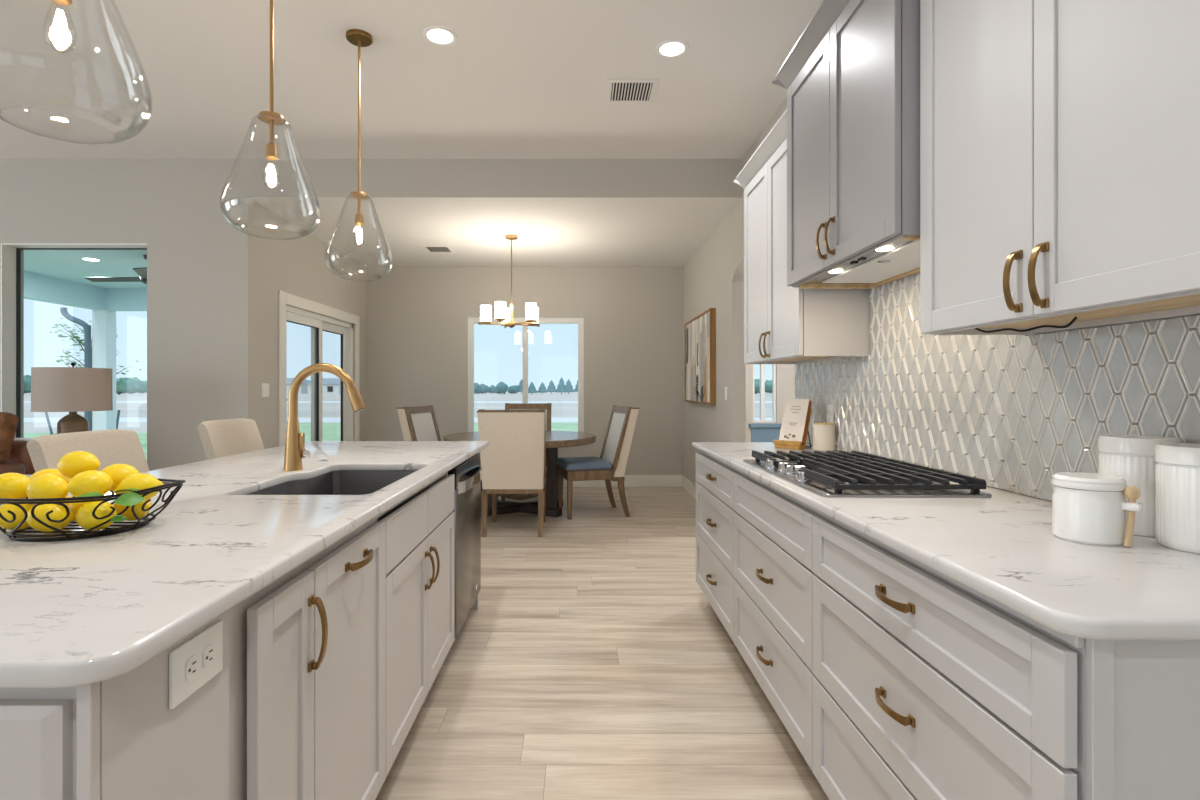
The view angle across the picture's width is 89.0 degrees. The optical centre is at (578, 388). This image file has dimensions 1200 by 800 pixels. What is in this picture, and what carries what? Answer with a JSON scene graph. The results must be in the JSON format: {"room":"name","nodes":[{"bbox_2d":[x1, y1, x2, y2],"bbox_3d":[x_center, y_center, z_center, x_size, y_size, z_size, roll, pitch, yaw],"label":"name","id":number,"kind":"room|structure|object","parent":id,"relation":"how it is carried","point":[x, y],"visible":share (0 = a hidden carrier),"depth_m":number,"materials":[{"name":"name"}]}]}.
{"room":"kitchen","nodes":[
{"label":"kitchen","id":0,"kind":"room"},
{"bbox_2d":[24,250,146,287],"bbox_3d":[-5.191,-1.625,7.351,4.817,0.110,4.597,0,0,0],"label":"ceiling","id":1,"kind":"structure","parent":0,"point":[70,265],"depth_m":7.69,"materials":[{"name":"blue paint"}]},
{"bbox_2d":[84,255,146,283],"bbox_3d":[-5.211,-1.403,7.189,1.202,0.335,1.360,0,0,0],"label":"ceiling fan","id":2,"kind":"object","parent":1,"relation":"hanging from","point":[142,272],"visible":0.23,"depth_m":7.16,"materials":[{"name":"black metal"}]},
{"bbox_2d":[261,205,367,448],"bbox_3d":[-2.708,-0.151,6.327,0.150,2.743,2.547,0,0,0],"label":"wall","id":3,"kind":"structure","parent":0,"point":[297,267],"depth_m":5.71,"materials":[{"name":"grey paint"}]},
{"bbox_2d":[262,383,268,396],"bbox_3d":[-2.627,0.010,5.115,0.011,0.115,0.115,0,0,0],"label":"light switch","id":4,"kind":"object","parent":3,"relation":"attached to","point":[265,386],"visible":1,"depth_m":5.11,"materials":[{"name":"white plastic"}]},
{"bbox_2d":[278,290,358,445],"bbox_3d":[-2.623,0.177,6.303,0.020,2.085,1.925,0,0,0],"label":"trim","id":5,"kind":"structure","parent":3,"relation":"attached to","point":[284,298],"depth_m":5.43,"materials":[{"name":"white paint"}]},
{"bbox_2d":[286,305,352,440],"bbox_3d":[-2.683,0.230,6.303,0.159,1.980,1.715,0,0,0],"label":"door","id":6,"kind":"structure","parent":3,"relation":"in","point":[318,323],"depth_m":6.30,"materials":[{"name":"white plastic"}]},
{"bbox_2d":[0,159,741,470],"bbox_3d":[-3.152,-0.305,4.952,8.895,3.050,0.202,0,0,0],"label":"wall","id":7,"kind":"structure","parent":0,"point":[204,273],"depth_m":4.85,"materials":[{"name":"grey paint"}]},
{"bbox_2d":[0,243,146,437],"bbox_3d":[-4.019,-0.105,4.893,1.203,2.110,0.159,0,0,0],"label":"trim","id":8,"kind":"structure","parent":7,"relation":"attached to","point":[7,250],"depth_m":4.90,"materials":[{"name":"white paint"}]},
{"bbox_2d":[16,248,146,437],"bbox_3d":[-4.019,-0.120,4.990,1.163,2.080,0.035,0,0,0],"label":"window","id":9,"kind":"structure","parent":7,"relation":"in","point":[18,250],"depth_m":4.99,"materials":[{"name":"black"}]},
{"bbox_2d":[0,0,822,158],"bbox_3d":[-3.095,-1.905,0.702,9.010,0.150,8.603,0,0,0],"label":"ceiling","id":10,"kind":"structure","parent":0,"point":[519,79],"depth_m":3.60,"materials":[{"name":"white paint"}]},
{"bbox_2d":[0,0,151,144],"bbox_3d":[-1.140,-1.203,1.340,0.332,1.254,0.332,0,0,0],"label":"pendant lamp","id":11,"kind":"object","parent":10,"relation":"hanging from","point":[60,2],"visible":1,"depth_m":1.38,"materials":[{"name":"clear glass"}]},
{"bbox_2d":[52,0,72,5],"bbox_3d":[-1.140,-0.924,1.340,0.043,0.144,0.043,0,0,0],"label":"socket","id":12,"kind":"object","parent":11,"relation":"attached to","point":[61,2],"depth_m":1.34,"materials":[{"name":"gold metal"}]},
{"bbox_2d":[220,0,319,239],"bbox_3d":[-1.140,-1.203,2.262,0.332,1.254,0.332,0,0,-40],"label":"pendant lamp","id":13,"kind":"object","parent":10,"relation":"hanging from","point":[272,118],"visible":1,"depth_m":2.26,"materials":[{"name":"clear glass"}]},
{"bbox_2d":[265,120,277,160],"bbox_3d":[-1.140,-0.924,2.262,0.043,0.144,0.043,0,0,-40],"label":"socket","id":14,"kind":"object","parent":13,"relation":"attached to","point":[271,152],"depth_m":2.25,"materials":[{"name":"gold metal"}]},
{"bbox_2d":[325,29,392,280],"bbox_3d":[-1.140,-1.203,3.165,0.332,1.254,0.332,0,0,-19],"label":"pendant lamp","id":15,"kind":"object","parent":10,"relation":"hanging from","point":[357,37],"visible":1,"depth_m":3.16,"materials":[{"name":"clear glass"}]},
{"bbox_2d":[355,197,363,225],"bbox_3d":[-1.140,-0.924,3.165,0.043,0.144,0.043,0,0,-19],"label":"socket","id":16,"kind":"object","parent":15,"relation":"attached to","point":[359,221],"depth_m":3.16,"materials":[{"name":"gold metal"}]},
{"bbox_2d":[423,26,456,45],"bbox_3d":[-0.720,-1.827,3.160,0.176,0.006,0.176,0,0,0],"label":"recessed light","id":17,"kind":"object","parent":10,"relation":"in","point":[436,35],"visible":1,"depth_m":3.15,"materials":[{"name":"white plastic"}]},
{"bbox_2d":[605,79,658,103],"bbox_3d":[0.320,-1.826,3.750,0.310,0.009,0.300,0,0,0],"label":"ceiling vent","id":18,"kind":"object","parent":10,"relation":"in","point":[618,91],"visible":1,"depth_m":3.74,"materials":[{"name":"metal"}]},
{"bbox_2d":[656,39,688,57],"bbox_3d":[0.500,-1.827,3.280,0.176,0.006,0.176,0,0,0],"label":"recessed light","id":19,"kind":"object","parent":10,"relation":"in","point":[673,48],"visible":1,"depth_m":3.27,"materials":[{"name":"white plastic"}]},
{"bbox_2d":[230,180,741,266],"bbox_3d":[0.459,-1.598,6.301,6.483,0.150,2.897,0,0,0],"label":"ceiling","id":20,"kind":"structure","parent":0,"point":[550,231],"depth_m":5.79,"materials":[{"name":"white paint"}]},
{"bbox_2d":[421,246,454,252],"bbox_3d":[-1.530,-1.519,6.640,0.300,0.009,0.320,0,0,0],"label":"ceiling vent","id":21,"kind":"object","parent":20,"relation":"in","point":[430,249],"visible":1,"depth_m":6.65,"materials":[{"name":"metal"}]},
{"bbox_2d":[478,234,539,327],"bbox_3d":[-0.702,-1.065,6.070,0.596,0.915,0.627,0,0,0],"label":"chandelier","id":22,"kind":"object","parent":20,"relation":"hanging from","point":[504,315],"visible":1,"depth_m":6.02,"materials":[{"name":"gold metal"}]},
{"bbox_2d":[368,267,794,474],"bbox_3d":[0.459,-0.151,7.675,6.483,2.743,0.150,0,0,0],"label":"wall","id":23,"kind":"structure","parent":0,"point":[633,316],"depth_m":7.60,"materials":[{"name":"grey paint"}]},
{"bbox_2d":[467,317,583,431],"bbox_3d":[-0.666,-0.103,7.625,1.517,1.587,0.110,0,0,0],"label":"window","id":24,"kind":"structure","parent":23,"relation":"in","point":[471,321],"depth_m":7.62,"materials":[{"name":"white plastic"}]},
{"bbox_2d":[563,475,681,486],"bbox_3d":[-0.676,1.145,7.593,3.913,0.150,0.015,0,0,0],"label":"baseboard","id":25,"kind":"structure","parent":23,"relation":"attached to","point":[630,480],"depth_m":7.58,"materials":[{"name":"white paint"}]},
{"bbox_2d":[753,364,775,422],"bbox_3d":[2.317,-0.230,7.657,0.299,1.300,0.065,0,0,0],"label":"window","id":26,"kind":"structure","parent":23,"relation":"in","point":[762,366],"depth_m":7.63,"materials":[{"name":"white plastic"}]},
{"bbox_2d":[749,424,781,441],"bbox_3d":[2.321,0.825,7.590,0.409,0.790,0.080,0,0,0],"label":"trim","id":27,"kind":"structure","parent":23,"relation":"attached to","point":[759,432],"depth_m":7.58,"materials":[{"name":"blue paint"}]},
{"bbox_2d":[375,487,828,799],"bbox_3d":[-1.950,1.280,2.050,11.300,0.120,11.300,0,0,0],"label":"floor","id":28,"kind":"structure","parent":0,"point":[593,662],"depth_m":2.54,"materials":[{"name":"brown wood"}]},
{"bbox_2d":[0,438,34,474],"bbox_3d":[-4.750,0.740,4.075,1.900,0.760,0.950,0,0,0],"label":"leather sofa","id":29,"kind":"object","parent":28,"relation":"on","point":[19,461],"visible":0.27,"depth_m":4.22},
{"bbox_2d":[0,412,18,462],"bbox_3d":[-4.020,0.315,4.085,0.436,0.360,0.182,0,0,0],"label":"throw pillow","id":30,"kind":"object","parent":29,"relation":"on","point":[8,421],"visible":1,"depth_m":4.07,"materials":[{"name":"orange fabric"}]},
{"bbox_2d":[26,429,148,472],"bbox_3d":[-1.588,0.691,2.265,0.588,1.060,0.452,0,0,0],"label":"bar stool","id":31,"kind":"object","parent":28,"relation":"on","point":[113,446],"visible":0.21,"depth_m":2.29,"materials":[{"name":"beige fabric"}]},
{"bbox_2d":[0,610,228,799],"bbox_3d":[-0.865,0.779,0.833,0.610,0.882,0.286,0,0,0],"label":"panel","id":32,"kind":"object","parent":28,"relation":"on","point":[119,737],"visible":0.61,"depth_m":0.74,"materials":[{"name":"grey paint"}]},
{"bbox_2d":[169,620,222,708],"bbox_3d":[-0.555,0.398,0.890,0.009,0.078,0.118,0,0,0],"label":"wall outlet","id":33,"kind":"object","parent":32,"relation":"attached to","point":[192,664],"visible":1,"depth_m":0.88,"materials":[{"name":"white plastic"}]},
{"bbox_2d":[185,655,197,680],"bbox_3d":[-0.552,0.398,0.870,0.002,0.033,0.027,0,0,0],"label":"receptacle","id":34,"kind":"object","parent":33,"relation":"attached to","point":[191,661],"depth_m":0.87,"materials":[{"name":"grey"}]},
{"bbox_2d":[203,644,214,667],"bbox_3d":[-0.552,0.398,0.910,0.002,0.033,0.027,0,0,0],"label":"receptacle","id":35,"kind":"object","parent":33,"relation":"attached to","point":[208,649],"depth_m":0.91,"materials":[{"name":"grey"}]},
{"bbox_2d":[197,418,263,459],"bbox_3d":[-1.588,0.691,3.175,0.588,1.060,0.452,0,0,0],"label":"bar stool","id":36,"kind":"object","parent":28,"relation":"on","point":[226,437],"visible":0.23,"depth_m":3.15,"materials":[{"name":"beige fabric"}]},
{"bbox_2d":[229,565,327,799],"bbox_3d":[-0.841,0.779,1.119,0.659,0.882,0.282,0,0,0],"label":"base cabinet","id":37,"kind":"object","parent":28,"relation":"on","point":[272,664],"visible":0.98,"depth_m":1.11,"materials":[{"name":"grey paint"}]},
{"bbox_2d":[300,518,385,799],"bbox_3d":[-0.841,0.779,1.492,0.659,0.882,0.463,0,0,0],"label":"base cabinet","id":38,"kind":"object","parent":28,"relation":"on","point":[350,573],"visible":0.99,"depth_m":1.48,"materials":[{"name":"grey paint"}]},
{"bbox_2d":[375,472,454,776],"bbox_3d":[-0.841,0.779,2.201,0.659,0.882,0.950,0,0,0],"label":"base cabinet","id":39,"kind":"object","parent":28,"relation":"on","point":[420,534],"visible":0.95,"depth_m":2.06,"materials":[{"name":"grey paint"}]},
{"bbox_2d":[396,405,440,440],"bbox_3d":[-1.340,0.694,6.024,0.715,1.052,0.548,0,0,13],"label":"dining chair","id":40,"kind":"object","parent":28,"relation":"on","point":[418,423],"visible":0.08,"depth_m":5.99,"materials":[{"name":"fabric"}]},
{"bbox_2d":[448,453,482,637],"bbox_3d":[-0.836,0.785,3.026,0.669,0.870,0.672,0,0,0],"label":"dishwasher","id":41,"kind":"object","parent":28,"relation":"on","point":[468,475],"visible":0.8,"depth_m":2.93,"materials":[{"name":"silver metal"}]},
{"bbox_2d":[471,452,478,609],"bbox_3d":[-0.875,0.779,2.056,0.634,0.882,2.688,0,0,0],"label":"enclosure","id":42,"kind":"object","parent":28,"relation":"on","point":[475,606],"visible":0.11,"depth_m":3.37,"materials":[{"name":"grey paint"}]},
{"bbox_2d":[0,441,488,687],"bbox_3d":[-1.069,0.321,2.135,1.081,0.030,2.910,0,0,0],"label":"countertop","id":43,"kind":"structure","parent":42,"relation":"on","point":[79,612],"depth_m":1.11,"materials":[{"name":"white stone"}]},
{"bbox_2d":[0,478,185,541],"bbox_3d":[-1.085,0.254,1.335,0.414,0.103,0.294,0,0,0],"label":"wire basket","id":44,"kind":"object","parent":43,"relation":"on","point":[167,483],"visible":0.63,"depth_m":1.24,"materials":[{"name":"black"}]},
{"bbox_2d":[0,504,35,529],"bbox_3d":[-1.177,0.264,1.280,0.071,0.062,0.070,0,0,34],"label":"lemon","id":45,"kind":"object","parent":44,"relation":"in","point":[4,508],"visible":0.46,"depth_m":1.26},
{"bbox_2d":[0,473,30,501],"bbox_3d":[-1.207,0.209,1.295,0.070,0.062,0.071,0,0,29],"label":"lemon","id":46,"kind":"object","parent":45,"relation":"on","point":[12,485],"visible":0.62,"depth_m":1.28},
{"bbox_2d":[24,501,74,531],"bbox_3d":[-1.097,0.264,1.265,0.071,0.062,0.070,0,0,30],"label":"lemon","id":47,"kind":"object","parent":44,"relation":"in","point":[59,512],"visible":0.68,"depth_m":1.25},
{"bbox_2d":[26,474,68,501],"bbox_3d":[-1.119,0.211,1.285,0.070,0.062,0.071,0,0,-42],"label":"lemon","id":48,"kind":"object","parent":47,"relation":"on","point":[46,485],"visible":0.7,"depth_m":1.26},
{"bbox_2d":[68,499,92,520],"bbox_3d":[-1.090,0.266,1.355,0.071,0.062,0.070,0,0,38],"label":"lemon","id":49,"kind":"object","parent":44,"relation":"in","point":[74,506],"visible":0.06,"depth_m":1.33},
{"bbox_2d":[77,492,103,498],"bbox_3d":[-0.994,0.217,1.235,0.046,0.012,0.045,0,0,38],"label":"leaf","id":50,"kind":"object","parent":44,"relation":"in","point":[89,493],"visible":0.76,"depth_m":1.24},
{"bbox_2d":[75,501,116,530],"bbox_3d":[-1.013,0.265,1.280,0.070,0.062,0.071,0,0,-29],"label":"lemon","id":51,"kind":"object","parent":44,"relation":"in","point":[84,518],"visible":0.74,"depth_m":1.26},
{"bbox_2d":[66,470,112,499],"bbox_3d":[-1.040,0.204,1.299,0.070,0.062,0.071,0,0,-21],"label":"lemon","id":52,"kind":"object","parent":51,"relation":"on","point":[88,481],"visible":0.76,"depth_m":1.28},
{"bbox_2d":[110,515,126,521],"bbox_3d":[-0.931,0.261,1.236,0.019,0.011,0.026,0,0,0],"label":"leaf","id":53,"kind":"object","parent":44,"relation":"in","point":[116,518],"visible":1,"depth_m":1.24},
{"bbox_2d":[114,492,144,505],"bbox_3d":[-0.907,0.222,1.233,0.020,0.025,0.050,0,0,42],"label":"leaf","id":54,"kind":"object","parent":44,"relation":"in","point":[130,498],"visible":1,"depth_m":1.23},
{"bbox_2d":[114,501,150,520],"bbox_3d":[-1.003,0.264,1.370,0.070,0.062,0.071,0,0,-29],"label":"lemon","id":55,"kind":"object","parent":44,"relation":"in","point":[128,514],"visible":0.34,"depth_m":1.35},
{"bbox_2d":[101,464,139,490],"bbox_3d":[-1.039,0.200,1.379,0.069,0.062,0.071,0,0,15],"label":"lemon","id":56,"kind":"object","parent":55,"relation":"on","point":[117,472],"visible":0.47,"depth_m":1.36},
{"bbox_2d":[57,451,100,477],"bbox_3d":[-1.121,0.170,1.367,0.071,0.062,0.070,0,0,38],"label":"lemon","id":57,"kind":"object","parent":56,"relation":"on","point":[71,464],"visible":0.73,"depth_m":1.34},
{"bbox_2d":[114,473,162,501],"bbox_3d":[-0.961,0.216,1.333,0.070,0.062,0.070,0,0,18],"label":"lemon","id":58,"kind":"object","parent":44,"relation":"in","point":[141,481],"visible":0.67,"depth_m":1.32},
{"bbox_3d":[-1.181,0.265,1.375,0.089,0.062,0.064,0,0,-6],"label":"lemon","id":59,"kind":"object","parent":44,"relation":"in","visible":0},
{"bbox_2d":[29,469,71,482],"bbox_3d":[-1.201,0.212,1.385,0.070,0.062,0.071,0,0,18],"label":"lemon","id":60,"kind":"object","parent":59,"relation":"on","point":[44,471],"visible":0.27,"depth_m":1.37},
{"bbox_2d":[283,363,365,470],"bbox_3d":[-0.958,0.104,2.301,0.307,0.404,0.071,0,0,0],"label":"kitchen faucet","id":61,"kind":"object","parent":43,"relation":"on","point":[295,450],"visible":1,"depth_m":2.29,"materials":[{"name":"gold metal"}]},
{"bbox_2d":[247,471,429,521],"bbox_3d":[-0.831,0.433,2.137,0.482,0.194,0.780,0,0,0],"label":"sink","id":62,"kind":"object","parent":43,"relation":"in","point":[334,482],"visible":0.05,"depth_m":2.50,"materials":[{"name":"metal"}]},
{"bbox_2d":[477,409,546,536],"bbox_3d":[-0.553,0.694,5.292,0.548,1.052,0.715,0,0,0],"label":"dining chair","id":63,"kind":"object","parent":28,"relation":"on","point":[514,459],"visible":0.99,"depth_m":5.02,"materials":[{"name":"fabric"}]},
{"bbox_2d":[443,430,595,516],"bbox_3d":[-0.585,0.840,6.100,1.516,0.759,1.516,0,0,0],"label":"dining table","id":64,"kind":"object","parent":28,"relation":"on","point":[555,440],"visible":0.41,"depth_m":5.84,"materials":[{"name":"brown wood"}]},
{"bbox_2d":[501,403,551,500],"bbox_3d":[-0.600,0.694,6.968,0.548,1.052,0.715,0,0,0],"label":"dining chair","id":65,"kind":"object","parent":28,"relation":"on","point":[508,406],"visible":0.09,"depth_m":7.21,"materials":[{"name":"brown wood"}]},
{"bbox_2d":[556,405,639,519],"bbox_3d":[0.170,0.694,6.004,0.715,1.052,0.548,0,0,-13],"label":"dining chair","id":66,"kind":"object","parent":28,"relation":"on","point":[611,464],"visible":0.99,"depth_m":5.80,"materials":[{"name":"fabric"}]},
{"bbox_2d":[696,450,739,641],"bbox_3d":[0.963,0.779,3.062,0.644,0.882,0.857,0,0,0],"label":"base cabinet","id":67,"kind":"object","parent":28,"relation":"on","point":[715,511],"visible":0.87,"depth_m":3.00,"materials":[{"name":"white paint"}]},
{"bbox_2d":[734,470,821,770],"bbox_3d":[0.963,0.779,2.189,0.644,0.882,0.887,0,0,0],"label":"base cabinet","id":68,"kind":"object","parent":28,"relation":"on","point":[773,530],"visible":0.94,"depth_m":2.06,"materials":[{"name":"white paint"}]},
{"bbox_2d":[813,511,1199,799],"bbox_3d":[0.963,0.779,1.286,0.644,0.882,0.921,0,0,0],"label":"base cabinet","id":69,"kind":"object","parent":28,"relation":"on","point":[926,686],"visible":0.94,"depth_m":1.04,"materials":[{"name":"white paint"}]},
{"bbox_2d":[692,442,1199,639],"bbox_3d":[0.972,0.321,2.162,0.639,0.030,2.707,0,0,0],"label":"countertop","id":70,"kind":"structure","parent":69,"relation":"on","point":[1003,547],"depth_m":1.11,"materials":[{"name":"white stone"}]},
{"bbox_2d":[773,408,811,449],"bbox_3d":[1.119,0.203,3.169,0.159,0.205,0.150,0,0,-42],"label":"book stand","id":71,"kind":"object","parent":70,"relation":"on","point":[784,444],"visible":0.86,"depth_m":3.13,"materials":[{"name":"brown wood"}]},
{"bbox_2d":[779,399,811,443],"bbox_3d":[1.125,0.167,3.175,0.107,0.230,0.128,0,0,-42],"label":"cookbook","id":72,"kind":"object","parent":71,"relation":"on","point":[797,411],"visible":0.88,"depth_m":3.16,"materials":[{"name":"beige paper"}]},
{"bbox_2d":[812,422,834,450],"bbox_3d":[1.222,0.237,3.045,0.106,0.137,0.106,0,0,0],"label":"utensil crock","id":73,"kind":"object","parent":70,"relation":"on","point":[823,432],"visible":0.99,"depth_m":3.00,"materials":[{"name":"beige ceramic"}]},
{"bbox_2d":[743,451,991,496],"bbox_3d":[0.930,0.282,2.147,0.484,0.048,0.859,0,0,0],"label":"gas cooktop","id":74,"kind":"object","parent":70,"relation":"in","point":[830,473],"visible":1,"depth_m":1.89,"materials":[{"name":"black metal"}]},
{"bbox_2d":[1051,472,1142,545],"bbox_3d":[1.035,0.241,1.232,0.118,0.130,0.134,0,0,0],"label":"lidded jar","id":75,"kind":"object","parent":70,"relation":"on","point":[1088,508],"visible":1,"depth_m":1.20,"materials":[{"name":"white ceramic"}]},
{"bbox_2d":[1123,486,1140,546],"bbox_3d":[1.069,0.247,1.182,0.033,0.117,0.022,0,0,0],"label":"wooden spoon","id":76,"kind":"object","parent":75,"relation":"attached to","point":[1132,493],"visible":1,"depth_m":1.18,"materials":[{"name":"brown wood"}]},
{"bbox_2d":[1098,435,1183,537],"bbox_3d":[1.205,0.204,1.312,0.136,0.203,0.136,0,0,0],"label":"canister","id":77,"kind":"object","parent":70,"relation":"on","point":[1131,458],"visible":0.44,"depth_m":1.27,"materials":[{"name":"white ceramic"}]},
{"bbox_2d":[1155,443,1199,554],"bbox_3d":[1.193,0.207,1.165,0.136,0.197,0.136,0,0,0],"label":"canister","id":78,"kind":"object","parent":70,"relation":"on","point":[1177,469],"visible":1,"depth_m":1.15,"materials":[{"name":"white ceramic"}]},
{"bbox_3d":[-3.566,0.915,4.300,0.440,0.610,0.440,0,0,0],"label":"end table","id":79,"kind":"object","parent":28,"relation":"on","visible":0},
{"bbox_2d":[31,363,112,433],"bbox_3d":[-3.566,0.211,4.300,0.444,0.797,0.444,0,0,0],"label":"table lamp","id":80,"kind":"object","parent":79,"relation":"on","point":[72,390],"visible":0.79,"depth_m":4.14,"materials":[{"name":"fabric"}]},
{"bbox_2d":[683,96,1199,501],"bbox_3d":[1.345,-0.305,2.000,0.129,3.050,11.200,0,0,0],"label":"wall","id":81,"kind":"structure","parent":0,"point":[1013,413],"depth_m":2.02,"materials":[{"name":"white tile"}]},
{"bbox_2d":[682,475,695,499],"bbox_3d":[1.288,1.145,6.381,0.015,0.150,2.437,0,0,0],"label":"baseboard","id":82,"kind":"structure","parent":81,"relation":"attached to","point":[687,485],"depth_m":7.07,"materials":[{"name":"white paint"}]},
{"bbox_2d":[685,308,715,404],"bbox_3d":[1.266,-0.308,6.463,0.055,0.916,1.394,0,0,0],"label":"framed painting","id":83,"kind":"object","parent":81,"relation":"attached to","point":[700,332],"visible":1,"depth_m":6.22,"materials":[{"name":"brown wood"}]},
{"bbox_2d":[734,109,869,363],"bbox_3d":[1.109,-0.700,3.182,0.360,1.107,0.957,0,0,0],"label":"upper cabinet","id":84,"kind":"object","parent":81,"relation":"attached to","point":[784,324],"visible":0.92,"depth_m":3.01,"materials":[{"name":"white paint"}]},
{"bbox_2d":[827,404,833,422],"bbox_3d":[1.275,0.135,3.100,0.009,0.115,0.072,0,0,0],"label":"wall outlet","id":85,"kind":"object","parent":81,"relation":"attached to","point":[830,407],"visible":0.85,"depth_m":3.09,"materials":[{"name":"white plastic"}]},
{"bbox_2d":[772,0,919,286],"bbox_3d":[1.075,-0.908,2.236,0.429,0.928,0.968,0,0,0],"label":"upper cabinet","id":86,"kind":"object","parent":81,"relation":"attached to","point":[851,78],"visible":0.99,"depth_m":2.06,"materials":[{"name":"grey paint"}]},
{"bbox_2d":[799,236,919,288],"bbox_3d":[1.111,-0.458,2.212,0.313,0.045,0.873,0,0,0],"label":"range hood","id":87,"kind":"object","parent":86,"relation":"attached to","point":[900,258],"visible":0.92,"depth_m":2.27,"materials":[{"name":"silver metal"}]},
{"bbox_2d":[920,0,1199,334],"bbox_3d":[1.107,-0.705,1.332,0.363,1.101,0.920,0,0,0],"label":"upper cabinet","id":88,"kind":"object","parent":81,"relation":"attached to","point":[1060,139],"visible":1,"depth_m":1.26,"materials":[{"name":"white paint"}]},
{"bbox_2d":[974,317,1076,332],"bbox_3d":[1.100,-0.155,1.523,0.016,0.027,0.250,0,0,-21],"label":"cable","id":89,"kind":"object","parent":88,"relation":"hanging from","point":[1074,318],"visible":0.94,"depth_m":1.50,"materials":[{"name":"black metal"}]},
{"bbox_3d":[-5.202,1.285,7.377,4.837,0.070,4.647,0,0,0],"label":"floor","id":90,"kind":"structure","parent":0,"visible":0},
{"bbox_2d":[92,310,115,430],"bbox_3d":[-7.450,0.045,9.575,0.220,2.550,0.210,0,0,0],"label":"column","id":91,"kind":"object","parent":90,"relation":"on","point":[103,321],"visible":0.44,"depth_m":9.47,"materials":[{"name":"white paint"}]},
{"bbox_2d":[60,307,90,430],"bbox_3d":[-7.795,0.030,9.450,0.455,2.580,0.084,0,0,0],"label":"downspout","id":92,"kind":"object","parent":91,"relation":"attached to","point":[87,328],"visible":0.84,"depth_m":9.42,"materials":[{"name":"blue metal"}]},
{"bbox_2d":[24,271,146,310],"bbox_3d":[-5.167,-1.400,7.351,4.767,0.340,4.597,0,0,0],"label":"beam","id":93,"kind":"object","parent":91,"relation":"on","point":[38,287],"visible":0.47,"depth_m":9.07,"materials":[{"name":"blue paint"}]},
{"label":"outside","id":94,"kind":"structure","parent":0,"visible":0},
{"bbox_2d":[24,401,771,422],"bbox_3d":[-40.000,1.364,46.500,320.000,0.027,43.000,0,0,0],"label":"road","id":95,"kind":"structure","parent":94,"point":[26,420],"depth_m":27.20,"materials":[{"name":"asphalt"}]},
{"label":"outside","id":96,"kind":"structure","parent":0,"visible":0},
{"bbox_2d":[24,391,771,432],"bbox_3d":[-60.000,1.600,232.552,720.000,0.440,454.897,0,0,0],"label":"field","id":97,"kind":"structure","parent":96,"point":[127,410],"depth_m":45.51,"materials":[{"name":"soil"}]},
{"bbox_2d":[24,375,30,392],"bbox_3d":[-136.615,-1.142,149.736,6.015,5.045,5.433,0,0,0],"label":"tree","id":98,"kind":"object","parent":97,"relation":"on","point":[27,378],"visible":0.34,"depth_m":149.13,"materials":[{"name":"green plant"}]},
{"bbox_2d":[116,378,135,394],"bbox_3d":[-112.671,-0.648,149.921,6.195,4.057,5.682,0,0,0],"label":"tree","id":99,"kind":"object","parent":97,"relation":"on","point":[129,387],"visible":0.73,"depth_m":148.99,"materials":[{"name":"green plant"}]},
{"bbox_2d":[126,377,144,393],"bbox_3d":[-123.363,-0.920,168.029,6.279,4.601,4.940,0,0,0],"label":"tree","id":100,"kind":"object","parent":97,"relation":"on","point":[139,385],"visible":0.34,"depth_m":167.63,"materials":[{"name":"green plant"}]},
{"bbox_2d":[286,378,309,393],"bbox_3d":[-86.434,-1.000,185.000,8.800,4.760,8.800,0,0,0],"label":"house","id":101,"kind":"structure","parent":97,"relation":"on","point":[303,389],"depth_m":182.50,"materials":[{"name":"white"}]},
{"bbox_2d":[307,378,340,393],"bbox_3d":[-73.770,-0.900,180.000,9.800,4.560,8.800,0,0,0],"label":"house","id":102,"kind":"structure","parent":97,"relation":"on","point":[329,385],"depth_m":175.98,"materials":[{"name":"white"}]},
{"bbox_2d":[495,382,507,394],"bbox_3d":[-18.989,-0.221,149.703,3.193,3.203,3.050,0,0,0],"label":"evergreen tree","id":103,"kind":"object","parent":97,"relation":"on","point":[501,387],"visible":1,"depth_m":148.77,"materials":[{"name":"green plant"}]},
{"bbox_2d":[508,385,518,393],"bbox_3d":[-17.782,0.178,164.660,3.131,2.405,2.879,0,0,0],"label":"evergreen tree","id":104,"kind":"object","parent":97,"relation":"on","point":[513,389],"visible":0.99,"depth_m":163.59,"materials":[{"name":"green plant"}]},
{"bbox_2d":[547,380,555,393],"bbox_3d":[-8.077,-0.658,178.881,3.286,4.075,3.239,0,0,0],"label":"evergreen tree","id":105,"kind":"object","parent":97,"relation":"on","point":[551,388],"visible":0.93,"depth_m":177.92,"materials":[{"name":"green plant"}]},
{"bbox_2d":[556,377,566,394],"bbox_3d":[-4.272,-0.815,150.207,2.792,4.390,2.692,0,0,0],"label":"evergreen tree","id":106,"kind":"object","parent":97,"relation":"on","point":[561,388],"visible":1,"depth_m":149.46,"materials":[{"name":"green plant"}]},
{"bbox_2d":[755,379,766,393],"bbox_3d":[49.388,-0.716,169.967,6.093,4.191,5.790,0,0,0],"label":"tree","id":107,"kind":"object","parent":97,"relation":"on","point":[757,381],"visible":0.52,"depth_m":168.02,"materials":[{"name":"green plant"}]},
{"bbox_2d":[765,380,771,392],"bbox_3d":[59.582,-0.761,189.999,5.428,4.283,5.290,0,0,0],"label":"tree","id":108,"kind":"object","parent":97,"relation":"on","point":[768,389],"visible":0.38,"depth_m":188.38,"materials":[{"name":"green plant"}]},
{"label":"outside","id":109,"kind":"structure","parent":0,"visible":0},
{"bbox_2d":[24,423,577,460],"bbox_3d":[-5.000,1.354,14.576,70.000,0.048,18.847,0,0,0],"label":"lawn","id":110,"kind":"structure","parent":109,"point":[330,431],"depth_m":19.09,"materials":[{"name":"plant"}]},
{"bbox_2d":[50,318,140,430],"bbox_3d":[-10.405,-0.080,13.089,1.392,2.821,1.384,0,0,0],"label":"young tree","id":111,"kind":"object","parent":110,"relation":"on","point":[77,338],"visible":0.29,"depth_m":12.82,"materials":[{"name":"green plant"}]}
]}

